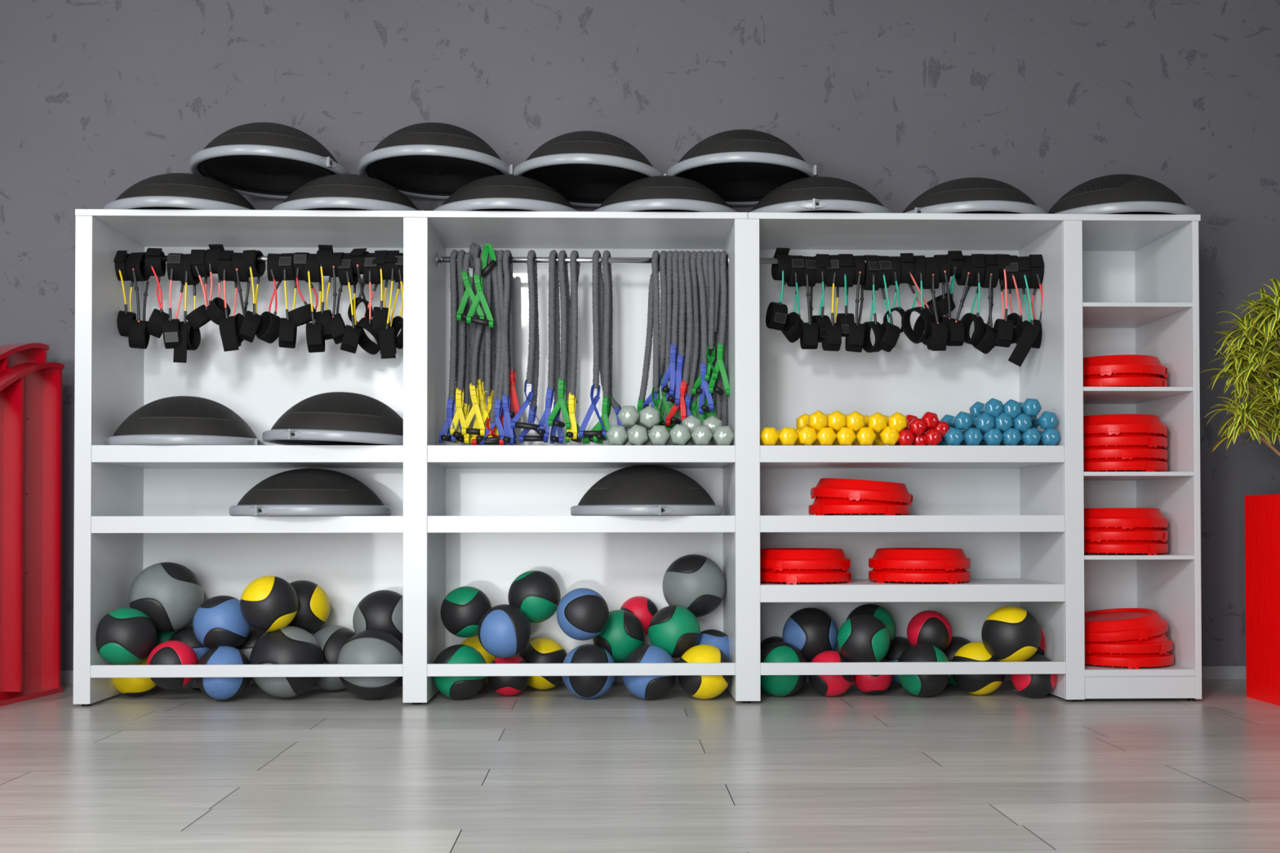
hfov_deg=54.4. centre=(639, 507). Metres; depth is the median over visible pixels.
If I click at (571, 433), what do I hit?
cord
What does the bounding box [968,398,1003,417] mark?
dumbbell
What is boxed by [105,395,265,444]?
trainer
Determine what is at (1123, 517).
disc
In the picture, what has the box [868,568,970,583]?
disc
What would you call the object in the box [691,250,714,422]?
cord
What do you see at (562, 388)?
cord
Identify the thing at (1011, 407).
dumbbell
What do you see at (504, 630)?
medicine ball
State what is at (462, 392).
cord
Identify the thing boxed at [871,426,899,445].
dumbbell
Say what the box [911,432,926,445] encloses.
dumbbell
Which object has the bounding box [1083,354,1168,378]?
disc
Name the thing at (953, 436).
dumbbell
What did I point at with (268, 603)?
medicine ball
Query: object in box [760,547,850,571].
disc
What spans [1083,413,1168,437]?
disc
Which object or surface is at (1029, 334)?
ankle cuffs
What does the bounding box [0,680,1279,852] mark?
floor
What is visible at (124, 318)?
ankle cuffs
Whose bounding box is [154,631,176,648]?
medicine ball
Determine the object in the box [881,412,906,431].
dumbbell
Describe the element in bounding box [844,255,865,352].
ankle cuffs
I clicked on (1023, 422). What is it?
dumbbell
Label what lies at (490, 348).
cord
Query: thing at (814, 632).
medicine ball
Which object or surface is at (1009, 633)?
medicine ball
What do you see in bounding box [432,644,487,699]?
medicine ball
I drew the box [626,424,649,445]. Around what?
dumbbell
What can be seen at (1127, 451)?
disc
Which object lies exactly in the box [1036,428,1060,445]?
dumbbell
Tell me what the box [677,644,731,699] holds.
medicine ball
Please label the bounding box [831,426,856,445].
dumbbell
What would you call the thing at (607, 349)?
cord
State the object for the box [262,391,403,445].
trainer
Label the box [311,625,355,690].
medicine ball
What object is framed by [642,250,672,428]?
cord
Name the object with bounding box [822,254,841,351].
ankle cuffs
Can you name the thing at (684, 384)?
cord
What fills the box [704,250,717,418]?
cord
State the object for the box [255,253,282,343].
ankle cuffs
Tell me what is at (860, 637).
medicine ball
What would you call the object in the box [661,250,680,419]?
cord
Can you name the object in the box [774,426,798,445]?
dumbbell
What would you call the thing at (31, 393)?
arch frame
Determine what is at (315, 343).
ankle cuffs
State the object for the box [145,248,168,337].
ankle cuffs
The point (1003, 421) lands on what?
dumbbell
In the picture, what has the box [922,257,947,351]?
ankle cuffs
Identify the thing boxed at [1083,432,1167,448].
disc
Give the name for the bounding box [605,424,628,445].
dumbbell
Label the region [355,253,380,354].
ankle cuffs
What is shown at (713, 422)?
dumbbell
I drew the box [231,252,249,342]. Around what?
ankle cuffs
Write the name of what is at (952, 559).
disc
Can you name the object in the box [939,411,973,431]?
dumbbell
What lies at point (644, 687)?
medicine ball
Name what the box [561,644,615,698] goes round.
medicine ball
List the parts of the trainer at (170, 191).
plate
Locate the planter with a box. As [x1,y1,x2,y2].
[1244,493,1279,706]
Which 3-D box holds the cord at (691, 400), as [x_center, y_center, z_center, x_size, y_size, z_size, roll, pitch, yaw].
[0.222,-0.708,5.323,0.075,0.783,0.161,0,-1,19]
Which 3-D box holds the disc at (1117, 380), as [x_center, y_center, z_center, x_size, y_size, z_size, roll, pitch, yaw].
[2.030,-0.535,5.338,0.425,0.088,0.425,0,-1,-26]
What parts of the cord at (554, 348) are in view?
cord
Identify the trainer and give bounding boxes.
[102,173,255,209]
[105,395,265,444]
[189,122,349,199]
[229,468,391,515]
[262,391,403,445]
[271,173,423,210]
[358,122,513,199]
[433,174,577,211]
[512,130,666,207]
[570,465,722,515]
[593,175,737,212]
[666,128,818,205]
[750,176,893,213]
[902,177,1048,213]
[1048,173,1198,214]
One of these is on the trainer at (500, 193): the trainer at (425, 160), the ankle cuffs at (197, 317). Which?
the trainer at (425, 160)
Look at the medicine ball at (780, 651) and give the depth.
5.18 m
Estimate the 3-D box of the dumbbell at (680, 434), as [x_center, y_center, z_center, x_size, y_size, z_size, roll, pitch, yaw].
[0.168,-0.297,5.170,0.090,0.087,0.215,0,-1,3]
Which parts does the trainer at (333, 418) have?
plate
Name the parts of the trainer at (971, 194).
plate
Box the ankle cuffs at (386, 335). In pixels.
[378,250,400,359]
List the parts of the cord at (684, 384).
cord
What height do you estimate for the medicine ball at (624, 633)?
0.224 m
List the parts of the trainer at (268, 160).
plate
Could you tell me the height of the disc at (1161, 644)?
0.094 m
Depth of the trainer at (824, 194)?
5.09 m
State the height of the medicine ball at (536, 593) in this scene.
0.222 m
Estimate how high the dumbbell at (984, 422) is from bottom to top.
0.082 m
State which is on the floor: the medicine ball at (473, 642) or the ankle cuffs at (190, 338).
the medicine ball at (473, 642)
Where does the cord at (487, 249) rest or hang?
hanging from the shelving unit at (482, 517)
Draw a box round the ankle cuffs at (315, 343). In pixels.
[303,253,324,352]
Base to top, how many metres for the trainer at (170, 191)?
0.208 m
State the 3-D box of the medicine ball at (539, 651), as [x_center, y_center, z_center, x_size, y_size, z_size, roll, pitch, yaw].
[-0.424,0.684,5.453,0.224,0.225,0.225,0,-1,-21]
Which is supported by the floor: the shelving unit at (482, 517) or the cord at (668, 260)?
the shelving unit at (482, 517)
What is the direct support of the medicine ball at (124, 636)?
in the shelving unit at (482, 517)
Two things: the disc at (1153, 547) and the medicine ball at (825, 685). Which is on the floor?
the medicine ball at (825, 685)
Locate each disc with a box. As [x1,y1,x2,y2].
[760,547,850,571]
[760,568,851,584]
[808,496,910,515]
[810,478,913,505]
[868,547,970,571]
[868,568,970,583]
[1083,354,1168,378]
[1083,373,1167,386]
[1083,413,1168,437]
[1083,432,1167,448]
[1083,444,1167,462]
[1083,457,1167,471]
[1084,507,1168,528]
[1084,527,1168,542]
[1084,540,1168,555]
[1084,608,1168,642]
[1084,633,1173,654]
[1084,651,1173,669]
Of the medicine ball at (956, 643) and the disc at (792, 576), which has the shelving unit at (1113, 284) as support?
the disc at (792, 576)
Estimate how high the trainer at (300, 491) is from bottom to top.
0.201 m
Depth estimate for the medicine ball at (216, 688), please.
5.05 m
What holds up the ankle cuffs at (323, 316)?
hanging from the shelving unit at (482, 517)
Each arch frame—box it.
[0,342,48,371]
[0,362,64,706]
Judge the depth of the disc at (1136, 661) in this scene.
5.12 m
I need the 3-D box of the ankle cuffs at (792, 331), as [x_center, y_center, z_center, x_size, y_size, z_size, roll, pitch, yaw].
[0.656,-0.894,5.335,0.111,0.375,0.117,0,-1,-1]
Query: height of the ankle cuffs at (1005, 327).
0.406 m
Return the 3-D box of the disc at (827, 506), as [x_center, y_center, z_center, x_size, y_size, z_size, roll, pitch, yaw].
[0.933,-0.009,5.305,0.425,0.088,0.425,0,-1,23]
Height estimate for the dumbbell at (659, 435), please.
0.082 m
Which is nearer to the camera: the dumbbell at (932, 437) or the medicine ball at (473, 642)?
the dumbbell at (932, 437)
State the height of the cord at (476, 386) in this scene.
0.814 m
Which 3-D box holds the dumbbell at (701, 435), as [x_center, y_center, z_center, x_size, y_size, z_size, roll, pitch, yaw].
[0.252,-0.295,5.172,0.092,0.081,0.215,0,-1,-1]
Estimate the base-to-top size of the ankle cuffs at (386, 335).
0.468 m
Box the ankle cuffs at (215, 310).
[204,244,231,324]
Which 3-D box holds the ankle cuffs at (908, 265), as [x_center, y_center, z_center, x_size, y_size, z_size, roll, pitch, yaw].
[1.188,-0.899,5.378,0.227,0.384,0.126,0,-1,-36]
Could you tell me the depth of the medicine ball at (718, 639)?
5.30 m
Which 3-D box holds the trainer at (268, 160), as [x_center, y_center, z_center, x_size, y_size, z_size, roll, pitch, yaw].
[-1.587,-1.523,5.359,0.663,0.231,0.664,1,-1,-37]
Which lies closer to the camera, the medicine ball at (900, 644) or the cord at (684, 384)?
the cord at (684, 384)
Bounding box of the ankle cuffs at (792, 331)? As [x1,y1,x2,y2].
[781,255,804,342]
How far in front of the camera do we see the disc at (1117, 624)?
5.15 m
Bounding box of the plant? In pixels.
[1200,278,1279,456]
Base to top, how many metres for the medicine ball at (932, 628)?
0.192 m
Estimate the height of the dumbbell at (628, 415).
0.081 m
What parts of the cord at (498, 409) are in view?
cord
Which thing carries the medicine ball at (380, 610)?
in the shelving unit at (482, 517)
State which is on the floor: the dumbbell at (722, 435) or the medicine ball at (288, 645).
the medicine ball at (288, 645)
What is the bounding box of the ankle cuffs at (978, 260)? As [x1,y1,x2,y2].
[960,253,985,345]
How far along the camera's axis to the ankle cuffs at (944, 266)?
5.33 m
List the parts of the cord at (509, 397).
cord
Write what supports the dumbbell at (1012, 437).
on the shelving unit at (1113, 284)
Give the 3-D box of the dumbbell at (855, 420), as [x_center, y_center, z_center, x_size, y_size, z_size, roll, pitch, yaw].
[0.880,-0.354,5.183,0.075,0.084,0.207,0,-1,-3]
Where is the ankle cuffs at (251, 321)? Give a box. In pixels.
[237,249,265,342]
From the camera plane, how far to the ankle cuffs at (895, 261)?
5.33 m
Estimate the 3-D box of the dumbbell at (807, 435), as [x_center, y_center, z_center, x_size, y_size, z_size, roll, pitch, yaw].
[0.678,-0.294,5.178,0.082,0.081,0.207,0,-1,-6]
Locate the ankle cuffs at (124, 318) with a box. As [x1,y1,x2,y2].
[113,250,136,337]
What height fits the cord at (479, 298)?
0.578 m
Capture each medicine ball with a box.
[95,608,156,665]
[112,656,156,696]
[128,562,204,632]
[146,640,198,688]
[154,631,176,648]
[168,626,209,660]
[186,677,201,691]
[192,595,251,649]
[195,645,251,700]
[236,626,266,661]
[240,576,298,631]
[249,626,323,697]
[287,580,330,633]
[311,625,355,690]
[337,629,402,699]
[352,590,403,644]
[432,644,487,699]
[440,586,491,637]
[459,635,496,684]
[477,604,531,657]
[487,654,529,696]
[507,570,560,622]
[519,638,567,689]
[556,587,608,640]
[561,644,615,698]
[592,609,644,662]
[620,595,657,635]
[622,644,675,700]
[648,605,700,657]
[662,554,725,617]
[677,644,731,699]
[696,629,729,659]
[760,636,783,650]
[760,641,807,696]
[782,608,838,662]
[808,650,853,696]
[837,614,889,662]
[845,604,896,646]
[853,657,893,694]
[884,636,911,683]
[897,643,951,697]
[906,610,952,651]
[942,636,971,685]
[951,641,1005,695]
[981,606,1041,662]
[1010,653,1057,697]
[1035,627,1044,655]
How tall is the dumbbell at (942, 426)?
0.069 m
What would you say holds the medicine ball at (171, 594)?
on the medicine ball at (186, 635)
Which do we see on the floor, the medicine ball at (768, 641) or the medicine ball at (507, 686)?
the medicine ball at (507, 686)
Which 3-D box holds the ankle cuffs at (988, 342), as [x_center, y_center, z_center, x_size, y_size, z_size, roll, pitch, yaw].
[1.481,-0.875,5.349,0.109,0.429,0.118,0,-1,-1]
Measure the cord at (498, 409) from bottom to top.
0.835 m
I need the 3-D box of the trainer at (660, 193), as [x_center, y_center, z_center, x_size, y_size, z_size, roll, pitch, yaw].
[0.103,-1.301,5.327,0.678,0.208,0.664,0,-1,-1]
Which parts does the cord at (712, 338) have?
cord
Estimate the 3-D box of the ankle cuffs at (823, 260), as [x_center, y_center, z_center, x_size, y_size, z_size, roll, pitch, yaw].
[0.781,-0.897,5.352,0.082,0.370,0.142,0,-1,-11]
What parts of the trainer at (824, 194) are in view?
plate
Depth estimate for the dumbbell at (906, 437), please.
5.09 m
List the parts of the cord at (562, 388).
cord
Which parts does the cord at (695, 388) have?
cord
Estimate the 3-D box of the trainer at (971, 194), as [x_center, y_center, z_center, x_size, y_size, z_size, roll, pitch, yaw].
[1.413,-1.302,5.358,0.664,0.208,0.664,0,-1,-1]
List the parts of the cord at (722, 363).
cord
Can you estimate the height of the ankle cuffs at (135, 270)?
0.413 m
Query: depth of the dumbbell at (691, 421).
5.14 m
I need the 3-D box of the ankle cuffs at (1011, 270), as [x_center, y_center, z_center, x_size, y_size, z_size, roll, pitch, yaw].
[1.612,-0.896,5.372,0.115,0.378,0.138,0,-1,-1]
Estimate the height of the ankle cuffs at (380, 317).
0.363 m
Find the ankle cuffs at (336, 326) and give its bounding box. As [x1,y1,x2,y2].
[326,252,346,344]
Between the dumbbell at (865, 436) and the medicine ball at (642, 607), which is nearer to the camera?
the dumbbell at (865, 436)
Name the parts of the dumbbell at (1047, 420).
handle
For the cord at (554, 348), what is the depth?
5.28 m
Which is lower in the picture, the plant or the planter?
the planter
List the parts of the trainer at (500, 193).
plate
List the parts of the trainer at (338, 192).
plate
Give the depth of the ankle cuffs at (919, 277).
5.31 m
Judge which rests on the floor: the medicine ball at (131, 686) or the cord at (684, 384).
the medicine ball at (131, 686)
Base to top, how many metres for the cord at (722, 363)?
0.753 m
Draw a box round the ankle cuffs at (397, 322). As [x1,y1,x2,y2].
[388,253,403,349]
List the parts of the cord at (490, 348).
cord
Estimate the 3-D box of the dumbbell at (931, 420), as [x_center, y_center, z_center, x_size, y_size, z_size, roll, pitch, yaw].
[1.170,-0.358,5.198,0.075,0.071,0.201,0,-1,-21]
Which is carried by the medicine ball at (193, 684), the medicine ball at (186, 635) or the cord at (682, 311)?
the medicine ball at (186, 635)
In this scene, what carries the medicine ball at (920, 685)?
on the floor
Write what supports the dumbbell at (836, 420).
on the dumbbell at (846, 436)
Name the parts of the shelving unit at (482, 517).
panel, hanging rail, rail, shelf, shelf, panel, panel, hanging rail, shelf, rail, shelf, panel, panel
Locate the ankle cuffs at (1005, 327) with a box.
[993,253,1013,347]
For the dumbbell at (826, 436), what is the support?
on the shelving unit at (1113, 284)
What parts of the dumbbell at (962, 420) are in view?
handle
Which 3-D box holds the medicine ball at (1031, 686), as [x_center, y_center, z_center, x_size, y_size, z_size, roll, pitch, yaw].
[1.647,0.703,5.202,0.185,0.185,0.185,0,-1,-1]
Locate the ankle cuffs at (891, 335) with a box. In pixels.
[876,255,900,351]
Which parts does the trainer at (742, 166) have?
plate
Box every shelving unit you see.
[73,208,760,706]
[747,212,1201,702]
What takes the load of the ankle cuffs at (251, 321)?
hanging from the shelving unit at (482, 517)
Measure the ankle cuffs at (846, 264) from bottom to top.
0.347 m
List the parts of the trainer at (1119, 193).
plate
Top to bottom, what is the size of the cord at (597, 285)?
0.807 m
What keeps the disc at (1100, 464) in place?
on the shelving unit at (1113, 284)
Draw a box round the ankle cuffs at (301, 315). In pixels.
[288,252,317,327]
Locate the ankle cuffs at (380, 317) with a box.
[371,249,390,336]
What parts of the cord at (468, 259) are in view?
cord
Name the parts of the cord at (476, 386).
cord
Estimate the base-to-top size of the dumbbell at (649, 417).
0.092 m
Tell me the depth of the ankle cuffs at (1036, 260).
5.33 m
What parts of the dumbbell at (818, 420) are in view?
handle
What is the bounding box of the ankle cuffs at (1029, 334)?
[1008,256,1039,366]
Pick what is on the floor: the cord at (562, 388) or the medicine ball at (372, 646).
the medicine ball at (372, 646)
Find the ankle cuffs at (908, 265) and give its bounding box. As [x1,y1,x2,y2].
[899,253,939,345]
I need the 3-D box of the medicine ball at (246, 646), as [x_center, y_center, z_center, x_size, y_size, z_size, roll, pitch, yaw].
[-1.667,0.617,5.384,0.218,0.218,0.218,0,-1,-15]
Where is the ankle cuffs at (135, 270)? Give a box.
[125,252,150,348]
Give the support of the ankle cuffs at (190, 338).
hanging from the shelving unit at (482, 517)
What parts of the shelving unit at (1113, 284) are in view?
hanging rail, panel, shelf, shelf, shelf, rail, panel, panel, shelf, shelf, shelf, shelf, shelf, panel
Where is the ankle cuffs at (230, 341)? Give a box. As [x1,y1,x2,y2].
[217,249,241,351]
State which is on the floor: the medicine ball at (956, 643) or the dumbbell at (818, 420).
the medicine ball at (956, 643)
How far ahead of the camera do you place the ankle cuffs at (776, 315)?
5.30 m
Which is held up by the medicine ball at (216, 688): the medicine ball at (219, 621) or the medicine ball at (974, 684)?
the medicine ball at (219, 621)
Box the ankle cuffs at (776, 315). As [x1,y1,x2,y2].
[765,247,790,330]
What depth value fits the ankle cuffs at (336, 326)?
5.25 m
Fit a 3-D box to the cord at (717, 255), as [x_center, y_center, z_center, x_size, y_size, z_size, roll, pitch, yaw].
[0.328,-0.741,5.331,0.047,0.719,0.090,0,-1,14]
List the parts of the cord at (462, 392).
cord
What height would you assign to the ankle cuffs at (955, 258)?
0.286 m
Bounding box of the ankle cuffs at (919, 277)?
[901,255,933,343]
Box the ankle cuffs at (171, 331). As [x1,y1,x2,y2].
[161,253,183,348]
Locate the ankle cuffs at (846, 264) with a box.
[835,253,854,337]
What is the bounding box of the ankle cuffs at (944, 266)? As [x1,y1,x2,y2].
[933,254,955,342]
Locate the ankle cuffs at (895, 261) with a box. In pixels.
[883,256,906,333]
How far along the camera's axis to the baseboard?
5.79 m
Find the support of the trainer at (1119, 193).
on the shelving unit at (1113, 284)
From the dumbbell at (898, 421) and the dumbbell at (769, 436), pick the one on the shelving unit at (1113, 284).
the dumbbell at (769, 436)
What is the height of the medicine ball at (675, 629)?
0.221 m
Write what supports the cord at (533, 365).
hanging from the shelving unit at (482, 517)
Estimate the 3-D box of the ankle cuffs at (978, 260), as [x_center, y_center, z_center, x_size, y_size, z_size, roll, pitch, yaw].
[1.427,-0.891,5.349,0.109,0.391,0.118,0,-1,-1]
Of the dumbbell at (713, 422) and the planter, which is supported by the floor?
the planter
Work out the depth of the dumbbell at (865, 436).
5.09 m
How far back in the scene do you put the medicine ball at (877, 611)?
5.33 m
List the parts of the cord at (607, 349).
cord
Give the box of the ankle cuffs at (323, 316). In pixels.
[314,244,333,340]
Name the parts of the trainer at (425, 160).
plate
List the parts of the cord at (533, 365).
cord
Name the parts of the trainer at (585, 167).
plate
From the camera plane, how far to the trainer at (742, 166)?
5.23 m
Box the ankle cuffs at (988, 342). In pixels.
[971,253,999,354]
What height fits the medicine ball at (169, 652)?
0.198 m
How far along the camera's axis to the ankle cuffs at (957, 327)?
5.32 m
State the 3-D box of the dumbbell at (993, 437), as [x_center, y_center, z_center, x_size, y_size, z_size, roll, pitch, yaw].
[1.448,-0.290,5.196,0.082,0.073,0.207,0,-1,-5]
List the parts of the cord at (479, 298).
cord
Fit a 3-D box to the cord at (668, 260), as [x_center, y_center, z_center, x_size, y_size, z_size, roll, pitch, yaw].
[0.139,-0.724,5.340,0.056,0.750,0.123,0,-1,21]
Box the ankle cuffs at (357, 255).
[347,248,373,323]
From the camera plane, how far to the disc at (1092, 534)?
5.14 m
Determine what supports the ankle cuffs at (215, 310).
hanging from the shelving unit at (482, 517)
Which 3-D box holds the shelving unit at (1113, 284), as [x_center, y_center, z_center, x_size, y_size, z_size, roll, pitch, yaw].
[1.359,-0.199,5.353,1.866,1.995,0.579,0,-1,-1]
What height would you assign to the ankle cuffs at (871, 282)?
0.422 m
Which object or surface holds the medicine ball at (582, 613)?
on the medicine ball at (582, 686)
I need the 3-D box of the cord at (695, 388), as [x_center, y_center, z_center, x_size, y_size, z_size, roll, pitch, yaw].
[0.278,-0.715,5.329,0.080,0.771,0.156,-1,-1,38]
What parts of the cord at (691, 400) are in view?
cord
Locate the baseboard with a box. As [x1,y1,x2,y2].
[60,666,1245,684]
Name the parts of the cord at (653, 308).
cord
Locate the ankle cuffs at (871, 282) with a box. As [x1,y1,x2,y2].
[862,254,884,352]
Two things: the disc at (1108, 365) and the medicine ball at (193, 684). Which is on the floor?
the medicine ball at (193, 684)
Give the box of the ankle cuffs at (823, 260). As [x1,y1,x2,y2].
[812,253,831,342]
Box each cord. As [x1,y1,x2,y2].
[438,249,464,442]
[449,249,471,444]
[456,242,484,382]
[461,250,487,436]
[466,244,493,381]
[471,249,503,445]
[471,253,498,441]
[480,243,496,359]
[480,249,516,444]
[502,249,519,444]
[511,249,547,442]
[537,249,563,443]
[547,249,586,443]
[565,249,580,439]
[578,249,627,437]
[586,250,613,443]
[636,250,669,432]
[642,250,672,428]
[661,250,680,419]
[664,250,677,426]
[665,250,693,426]
[666,250,687,405]
[680,250,700,422]
[691,250,713,419]
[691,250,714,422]
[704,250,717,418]
[708,250,729,426]
[714,250,722,419]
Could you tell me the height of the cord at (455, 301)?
0.825 m
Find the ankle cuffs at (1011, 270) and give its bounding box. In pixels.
[999,255,1022,343]
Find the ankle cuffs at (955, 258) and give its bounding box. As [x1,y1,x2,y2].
[924,250,964,317]
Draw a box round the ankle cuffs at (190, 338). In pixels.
[173,253,201,363]
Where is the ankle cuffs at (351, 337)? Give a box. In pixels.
[337,253,361,353]
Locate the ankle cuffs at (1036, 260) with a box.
[1028,254,1044,348]
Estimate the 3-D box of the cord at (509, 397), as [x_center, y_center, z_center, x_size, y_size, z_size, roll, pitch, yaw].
[-0.549,-0.683,5.304,0.066,0.835,0.166,0,-1,13]
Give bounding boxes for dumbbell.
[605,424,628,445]
[617,405,639,428]
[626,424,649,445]
[637,405,659,431]
[648,425,670,445]
[669,424,691,445]
[680,414,701,434]
[689,425,712,445]
[701,415,722,434]
[710,426,734,445]
[760,426,778,445]
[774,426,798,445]
[793,426,817,445]
[796,410,827,431]
[811,426,836,445]
[826,410,845,431]
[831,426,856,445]
[844,410,864,431]
[851,426,876,445]
[858,412,886,432]
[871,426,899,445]
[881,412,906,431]
[888,430,915,445]
[898,417,927,435]
[906,411,938,429]
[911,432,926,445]
[924,421,949,437]
[924,428,942,445]
[936,427,964,445]
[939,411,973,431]
[959,427,983,445]
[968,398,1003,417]
[969,413,995,432]
[978,427,1003,445]
[994,412,1013,431]
[999,427,1022,445]
[1002,399,1021,418]
[1011,413,1032,432]
[1016,427,1041,445]
[1019,398,1041,416]
[1031,411,1057,429]
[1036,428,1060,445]
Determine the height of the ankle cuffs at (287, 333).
0.402 m
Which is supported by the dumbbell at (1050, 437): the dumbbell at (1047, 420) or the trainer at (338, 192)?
the dumbbell at (1047, 420)
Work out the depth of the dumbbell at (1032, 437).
5.11 m
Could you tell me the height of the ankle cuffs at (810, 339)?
0.404 m
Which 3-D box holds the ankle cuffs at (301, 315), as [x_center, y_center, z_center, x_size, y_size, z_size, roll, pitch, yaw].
[-1.432,-0.924,5.285,0.121,0.320,0.109,0,-1,-1]
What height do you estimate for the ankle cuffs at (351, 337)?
0.434 m
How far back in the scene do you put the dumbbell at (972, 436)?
5.10 m
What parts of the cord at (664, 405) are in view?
cord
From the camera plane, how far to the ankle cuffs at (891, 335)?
5.30 m
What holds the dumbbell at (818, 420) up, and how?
on the dumbbell at (807, 435)
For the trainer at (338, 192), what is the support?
on the shelving unit at (482, 517)
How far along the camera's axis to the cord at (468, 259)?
5.22 m
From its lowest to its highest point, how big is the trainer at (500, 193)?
0.208 m
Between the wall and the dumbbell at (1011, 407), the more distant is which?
the wall
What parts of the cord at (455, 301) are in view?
cord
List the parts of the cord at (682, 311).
cord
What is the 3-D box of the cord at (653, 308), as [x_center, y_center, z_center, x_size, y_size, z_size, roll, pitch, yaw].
[0.051,-0.703,5.316,0.178,0.796,0.115,-1,-1,32]
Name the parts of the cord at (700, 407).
cord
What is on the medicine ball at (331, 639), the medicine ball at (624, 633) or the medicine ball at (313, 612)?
the medicine ball at (313, 612)
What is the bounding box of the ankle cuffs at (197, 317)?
[185,249,210,329]
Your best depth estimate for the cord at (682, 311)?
5.28 m
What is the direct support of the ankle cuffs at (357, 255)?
hanging from the shelving unit at (482, 517)
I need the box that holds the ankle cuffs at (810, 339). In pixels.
[800,256,818,349]
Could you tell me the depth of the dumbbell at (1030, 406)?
5.11 m
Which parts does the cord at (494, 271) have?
cord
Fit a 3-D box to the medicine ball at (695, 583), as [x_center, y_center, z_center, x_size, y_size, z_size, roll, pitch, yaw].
[0.235,0.342,5.433,0.275,0.275,0.275,1,-1,-37]
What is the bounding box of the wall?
[0,0,1279,670]
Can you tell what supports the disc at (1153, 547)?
on the shelving unit at (1113, 284)
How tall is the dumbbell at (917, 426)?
0.072 m
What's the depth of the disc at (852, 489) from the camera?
5.13 m
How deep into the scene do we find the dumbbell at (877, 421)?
5.09 m
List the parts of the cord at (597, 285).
cord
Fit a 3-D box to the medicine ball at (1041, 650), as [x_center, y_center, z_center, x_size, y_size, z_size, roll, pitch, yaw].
[1.691,0.594,5.395,0.178,0.178,0.178,0,-1,29]
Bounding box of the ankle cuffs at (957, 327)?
[946,255,976,346]
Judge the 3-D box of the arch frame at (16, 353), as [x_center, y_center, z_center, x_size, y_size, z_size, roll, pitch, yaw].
[-2.716,0.037,5.116,0.100,1.526,0.812,0,-1,6]
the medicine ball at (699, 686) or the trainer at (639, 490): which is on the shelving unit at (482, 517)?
the trainer at (639, 490)
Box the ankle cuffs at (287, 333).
[278,253,297,348]
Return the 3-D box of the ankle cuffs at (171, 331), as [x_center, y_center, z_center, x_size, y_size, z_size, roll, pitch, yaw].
[-1.974,-0.875,5.261,0.079,0.411,0.127,0,-1,-10]
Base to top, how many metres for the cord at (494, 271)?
0.838 m
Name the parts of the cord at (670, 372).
cord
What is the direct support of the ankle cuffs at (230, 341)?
hanging from the shelving unit at (482, 517)
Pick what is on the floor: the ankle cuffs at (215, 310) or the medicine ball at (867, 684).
the medicine ball at (867, 684)
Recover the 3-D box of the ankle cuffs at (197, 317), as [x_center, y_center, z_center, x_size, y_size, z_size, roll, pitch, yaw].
[-1.864,-0.921,5.277,0.109,0.339,0.104,0,-1,-1]
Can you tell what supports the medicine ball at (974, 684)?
on the floor
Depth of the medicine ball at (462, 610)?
5.18 m
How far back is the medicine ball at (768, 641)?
5.46 m
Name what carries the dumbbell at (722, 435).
on the shelving unit at (482, 517)
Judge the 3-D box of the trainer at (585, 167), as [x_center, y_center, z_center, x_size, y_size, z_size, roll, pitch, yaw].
[-0.221,-1.495,5.392,0.664,0.235,0.663,-1,-1,31]
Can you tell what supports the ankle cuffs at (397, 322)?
hanging from the shelving unit at (482, 517)

